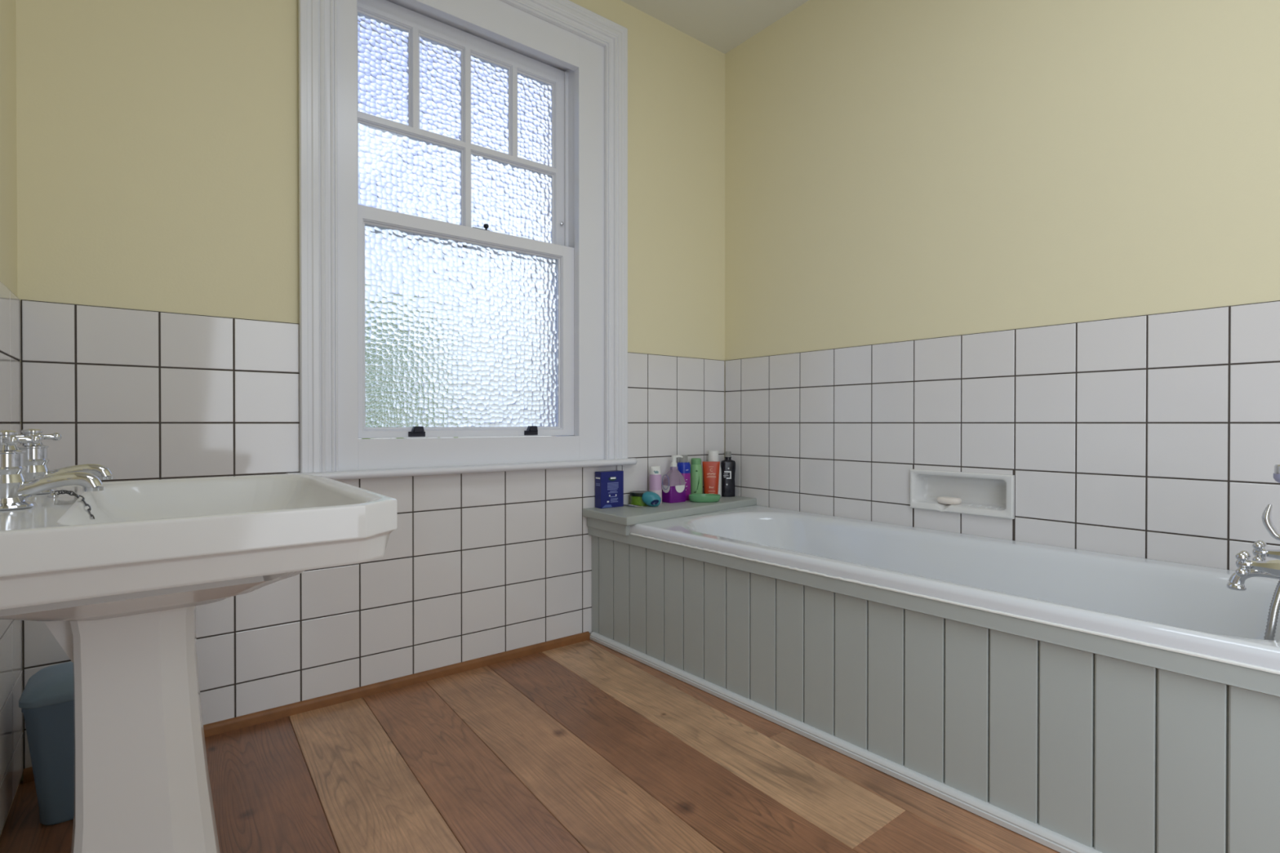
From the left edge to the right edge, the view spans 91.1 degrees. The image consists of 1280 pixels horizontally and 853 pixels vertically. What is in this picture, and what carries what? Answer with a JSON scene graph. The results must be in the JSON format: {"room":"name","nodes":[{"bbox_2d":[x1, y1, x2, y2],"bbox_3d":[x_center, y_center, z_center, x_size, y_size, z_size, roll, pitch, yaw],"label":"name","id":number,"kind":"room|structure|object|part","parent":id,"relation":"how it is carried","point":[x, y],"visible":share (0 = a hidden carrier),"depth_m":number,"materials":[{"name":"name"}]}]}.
{"room":"bathroom","nodes":[
{"label":"bathroom","id":0,"kind":"room"},
{"bbox_2d":[0,0,22,835],"bbox_3d":[-0.538,-0.433,0.210,0.120,2.524,3.056,0,0,-38],"label":"wall","id":1,"kind":"structure","parent":0,"point":[11,630],"depth_m":1.34,"materials":[{"name":"yellow paint"}]},
{"bbox_2d":[15,0,724,782],"bbox_3d":[-0.618,-0.440,2.244,2.559,2.614,0.260,0,0,-38],"label":"wall","id":2,"kind":"structure","parent":0,"point":[157,140],"depth_m":1.73,"materials":[{"name":"yellow paint"}]},
{"bbox_2d":[22,631,590,783],"bbox_3d":[-0.809,0.804,1.928,1.557,0.028,0.014,0,0,-38],"label":"baseboard","id":3,"kind":"structure","parent":2,"relation":"attached to","point":[258,717],"depth_m":1.92,"materials":[{"name":"brown wood"}]},
{"bbox_2d":[286,0,636,479],"bbox_3d":[-0.562,-0.712,2.216,1.237,1.732,0.250,0,0,-38],"label":"window","id":4,"kind":"structure","parent":2,"relation":"in","point":[463,164],"depth_m":2.17,"materials":[{"name":"white"}]},
{"bbox_3d":[-0.837,-1.162,2.049,0.172,0.328,0.004,0,0,-38],"label":"pane","id":5,"kind":"part","parent":4,"relation":"part of","materials":[{"name":"clear glass"}]},
{"bbox_3d":[-0.765,-0.836,2.107,0.354,0.280,0.004,0,0,-38],"label":"pane","id":6,"kind":"part","parent":4,"relation":"part of","materials":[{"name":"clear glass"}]},
{"bbox_3d":[-0.688,-1.163,2.166,0.159,0.328,0.004,0,0,-38],"label":"pane","id":7,"kind":"part","parent":4,"relation":"part of","materials":[{"name":"clear glass"}]},
{"bbox_3d":[-0.587,-0.316,2.178,0.713,0.653,0.004,0,0,-38],"label":"pane","id":8,"kind":"part","parent":4,"relation":"part of","materials":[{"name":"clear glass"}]},
{"bbox_3d":[-0.620,-1.016,2.223,0.811,0.735,0.044,0,0,-38],"label":"sash","id":9,"kind":"part","parent":4,"relation":"part of","materials":[{"name":"white"}]},
{"bbox_3d":[-0.501,0.142,2.142,1.237,0.025,0.052,0,0,-38],"label":"sill","id":10,"kind":"part","parent":4,"relation":"part of","materials":[{"name":"white wood"}]},
{"bbox_3d":[-0.584,-0.325,2.181,0.811,0.720,0.045,0,0,-38],"label":"sash","id":11,"kind":"part","parent":4,"relation":"part of","materials":[{"name":"white"}]},
{"bbox_3d":[-0.545,-1.164,2.278,0.159,0.328,0.004,0,0,-38],"label":"pane","id":12,"kind":"part","parent":4,"relation":"part of","materials":[{"name":"clear glass"}]},
{"bbox_3d":[-0.473,-0.837,2.336,0.342,0.280,0.004,0,0,-38],"label":"pane","id":13,"kind":"part","parent":4,"relation":"part of","materials":[{"name":"clear glass"}]},
{"bbox_3d":[-0.401,-1.164,2.390,0.160,0.328,0.004,0,0,-38],"label":"pane","id":14,"kind":"part","parent":4,"relation":"part of","materials":[{"name":"clear glass"}]},
{"bbox_2d":[0,640,1059,852],"bbox_3d":[0.351,0.834,0.952,2.640,0.020,3.020,0,0,-38],"label":"floor","id":15,"kind":"structure","parent":0,"point":[588,746],"depth_m":1.45,"materials":[{"name":"brown wood"}]},
{"bbox_2d":[18,661,74,825],"bbox_3d":[-1.216,0.671,1.371,0.184,0.299,0.192,0,0,-38],"label":"waste bin","id":16,"kind":"object","parent":15,"relation":"on","point":[46,702],"visible":0.48,"depth_m":1.28,"materials":[{"name":"blue plastic"}]},
{"bbox_3d":[-1.216,0.542,1.370,0.184,0.041,0.192,0,0,-38],"label":"swing lid","id":17,"kind":"part","parent":16,"relation":"part of","materials":[{"name":"blue plastic"}]},
{"bbox_2d":[0,474,396,852],"bbox_3d":[-0.728,0.464,0.977,0.516,0.720,0.645,0,0,-38],"label":"basin","id":18,"kind":"object","parent":15,"relation":"on","point":[119,590],"visible":0.95,"depth_m":0.85,"materials":[{"name":"white ceramic"}]},
{"bbox_2d":[0,430,104,510],"bbox_3d":[-0.813,0.056,0.848,0.129,0.104,0.063,0,0,-25],"label":"tap","id":19,"kind":"object","parent":18,"relation":"on","point":[14,487],"visible":1,"depth_m":0.83,"materials":[{"name":"silver metal"}]},
{"bbox_3d":[-0.843,0.015,0.833,0.055,0.021,0.055,0,0,-13],"label":"crosshead handle","id":20,"kind":"part","parent":19,"relation":"part of","materials":[{"name":"silver metal"}]},
{"bbox_3d":[-0.806,0.083,0.863,0.107,0.038,0.024,0,0,-38],"label":"spout","id":21,"kind":"part","parent":19,"relation":"part of","materials":[{"name":"silver metal"}]},
{"bbox_2d":[16,428,113,493],"bbox_3d":[-0.948,0.055,1.025,0.129,0.104,0.063,0,0,-25],"label":"tap","id":22,"kind":"object","parent":18,"relation":"on","point":[36,460],"visible":0.52,"depth_m":1.01,"materials":[{"name":"silver metal"}]},
{"bbox_3d":[-0.979,0.014,1.010,0.055,0.021,0.055,0,0,-13],"label":"crosshead handle","id":23,"kind":"part","parent":22,"relation":"part of","materials":[{"name":"silver metal"}]},
{"bbox_3d":[-0.942,0.082,1.040,0.107,0.038,0.024,0,0,-38],"label":"spout","id":24,"kind":"part","parent":22,"relation":"part of","materials":[{"name":"silver metal"}]},
{"bbox_2d":[47,489,94,519],"bbox_3d":[-0.813,0.148,0.974,0.181,0.103,0.042,0,0,-20],"label":"chain","id":25,"kind":"object","parent":18,"relation":"in","point":[53,493],"visible":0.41,"depth_m":0.96,"materials":[{"name":"grey metal"}]},
{"bbox_2d":[587,526,1279,852],"bbox_3d":[0.457,0.601,1.664,0.048,0.438,1.986,0,0,-40],"label":"bath panel","id":26,"kind":"object","parent":15,"relation":"on","point":[1064,740],"visible":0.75,"depth_m":1.33,"materials":[{"name":"grey wood"}]},
{"bbox_2d":[582,495,766,535],"bbox_3d":[0.171,0.347,2.517,0.771,0.070,0.282,0,0,-38],"label":"shelf","id":27,"kind":"object","parent":26,"relation":"on","point":[618,520],"visible":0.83,"depth_m":2.36,"materials":[{"name":"grey paint"}]},
{"bbox_2d":[595,470,623,508],"bbox_3d":[-0.119,0.243,2.439,0.107,0.139,0.041,0,0,-38],"label":"carton","id":28,"kind":"object","parent":27,"relation":"on","point":[609,485],"visible":1,"depth_m":2.42,"materials":[{"name":"blue cardboard"}]},
{"bbox_2d":[623,504,642,507],"bbox_3d":[-0.030,0.309,2.443,0.097,0.006,0.018,0,0,36],"label":"tweezers","id":29,"kind":"object","parent":27,"relation":"on","point":[630,505],"visible":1,"depth_m":2.44,"materials":[{"name":"silver metal"}]},
{"bbox_2d":[629,490,647,506],"bbox_3d":[0.003,0.287,2.507,0.089,0.051,0.089,0,0,-38],"label":"jar","id":30,"kind":"object","parent":27,"relation":"on","point":[636,495],"visible":0.67,"depth_m":2.47,"materials":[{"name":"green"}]},
{"bbox_3d":[0.003,0.268,2.507,0.089,0.014,0.089,0,0,-38],"label":"lid","id":31,"kind":"part","parent":30,"relation":"part of","materials":[{"name":"black"}]},
{"bbox_2d":[641,491,661,506],"bbox_3d":[0.044,0.284,2.451,0.076,0.062,0.051,0,0,-2],"label":"dispenser","id":32,"kind":"object","parent":27,"relation":"on","point":[651,499],"visible":1,"depth_m":2.44,"materials":[{"name":"teal plastic"}]},
{"bbox_2d":[648,466,662,503],"bbox_3d":[0.063,0.237,2.554,0.053,0.150,0.053,0,0,-38],"label":"bottle","id":33,"kind":"object","parent":27,"relation":"on","point":[655,486],"visible":0.82,"depth_m":2.54,"materials":[{"name":"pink plastic"}]},
{"bbox_2d":[662,455,685,502],"bbox_3d":[0.140,0.215,2.598,0.090,0.193,0.061,0,0,-38],"label":"soap pump","id":34,"kind":"object","parent":27,"relation":"on","point":[673,484],"visible":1,"depth_m":2.58,"materials":[{"name":"purple plastic"}]},
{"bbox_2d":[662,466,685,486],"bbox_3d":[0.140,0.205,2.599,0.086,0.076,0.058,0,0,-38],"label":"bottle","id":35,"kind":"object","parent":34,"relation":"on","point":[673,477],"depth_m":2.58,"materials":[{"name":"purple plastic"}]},
{"bbox_2d":[676,454,690,500],"bbox_3d":[0.186,0.216,2.661,0.064,0.191,0.059,0,0,-38],"label":"shampoo bottle","id":36,"kind":"object","parent":27,"relation":"on","point":[683,466],"visible":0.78,"depth_m":2.64,"materials":[{"name":"plastic"}]},
{"bbox_2d":[690,457,702,494],"bbox_3d":[0.241,0.224,2.694,0.057,0.176,0.057,0,0,-38],"label":"bottle","id":37,"kind":"object","parent":27,"relation":"on","point":[696,471],"visible":0.84,"depth_m":2.67,"materials":[{"name":"green plastic"}]},
{"bbox_2d":[688,493,720,502],"bbox_3d":[0.268,0.298,2.608,0.123,0.028,0.103,0,0,-38],"label":"soap tray","id":38,"kind":"object","parent":27,"relation":"on","point":[698,498],"visible":1,"depth_m":2.58,"materials":[{"name":"green plastic"}]},
{"bbox_2d":[702,461,719,494],"bbox_3d":[0.307,0.231,2.706,0.075,0.160,0.034,0,0,-1],"label":"tube","id":39,"kind":"object","parent":27,"relation":"on","point":[710,468],"visible":0.76,"depth_m":2.70,"materials":[{"name":"orange plastic"}]},
{"bbox_2d":[708,450,721,497],"bbox_3d":[0.327,0.209,2.763,0.070,0.204,0.056,0,0,-38],"label":"lotion bottle","id":40,"kind":"object","parent":27,"relation":"on","point":[713,455],"visible":0.3,"depth_m":2.74,"materials":[{"name":"white plastic"}]},
{"bbox_2d":[720,451,735,497],"bbox_3d":[0.392,0.210,2.790,0.064,0.200,0.045,0,0,-6],"label":"mouthwash bottle","id":41,"kind":"object","parent":27,"relation":"on","point":[727,465],"visible":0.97,"depth_m":2.77,"materials":[{"name":"black plastic"}]},
{"bbox_3d":[0.449,0.401,1.657,0.027,0.038,1.985,0,0,-40],"label":"rail","id":42,"kind":"part","parent":26,"relation":"part of","materials":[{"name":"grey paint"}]},
{"bbox_2d":[629,505,1279,674],"bbox_3d":[0.763,0.530,1.787,0.739,0.370,1.802,0,0,-38],"label":"bathtub","id":43,"kind":"object","parent":15,"relation":"on","point":[1187,609],"visible":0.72,"depth_m":1.66,"materials":[{"name":"white ceramic"}]},
{"bbox_2d":[1226,503,1279,640],"bbox_3d":[1.221,0.382,1.194,0.249,0.462,0.235,0,0,-38],"label":"mixer tap","id":44,"kind":"object","parent":43,"relation":"on","point":[1259,566],"visible":0.78,"depth_m":1.19,"materials":[{"name":"silver metal"}]},
{"bbox_3d":[1.138,0.259,1.185,0.046,0.046,0.020,0,0,-38],"label":"crosshead handle","id":45,"kind":"part","parent":44,"relation":"part of","materials":[{"name":"silver metal"}]},
{"bbox_3d":[1.236,0.293,1.197,0.030,0.064,0.172,0,0,-38],"label":"spout","id":46,"kind":"part","parent":44,"relation":"part of","materials":[{"name":"silver metal"}]},
{"bbox_3d":[1.272,0.259,1.289,0.046,0.046,0.020,0,0,-38],"label":"crosshead handle","id":47,"kind":"part","parent":44,"relation":"part of","materials":[{"name":"silver metal"}]},
{"bbox_2d":[1273,464,1279,483],"bbox_3d":[1.278,0.130,1.143,0.049,0.119,0.178,0,0,-38],"label":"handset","id":48,"kind":"object","parent":44,"relation":"on","point":[1277,467],"visible":1,"depth_m":1.20,"materials":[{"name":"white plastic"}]},
{"bbox_3d":[1.278,0.130,1.142,0.046,0.119,0.177,0,0,-38],"label":"chrome handle","id":49,"kind":"part","parent":48,"relation":"part of","materials":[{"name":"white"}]},
{"bbox_2d":[621,0,808,53],"bbox_3d":[0.333,-1.740,1.044,2.529,0.100,3.310,0,0,-38],"label":"ceiling","id":50,"kind":"structure","parent":0,"point":[722,25],"depth_m":2.59,"materials":[{"name":"white paint"}]},
{"bbox_2d":[724,0,1279,570],"bbox_3d":[1.337,-0.417,1.734,0.106,2.574,3.150,0,0,-38],"label":"wall","id":51,"kind":"structure","parent":0,"point":[1037,242],"depth_m":1.91,"materials":[{"name":"yellow paint"}]},
{"bbox_2d":[910,469,1014,519],"bbox_3d":[1.054,0.214,2.049,0.072,0.133,0.326,0,0,-38],"label":"soap dish","id":52,"kind":"object","parent":51,"relation":"attached to","point":[988,495],"visible":0.98,"depth_m":2.05,"materials":[{"name":"white ceramic"}]},
{"bbox_2d":[937,496,961,504],"bbox_3d":[1.026,0.246,2.083,0.048,0.022,0.076,0,0,-38],"label":"soap bar","id":53,"kind":"object","parent":52,"relation":"in","point":[943,500],"visible":1,"depth_m":2.06,"materials":[{"name":"white"}]}
]}

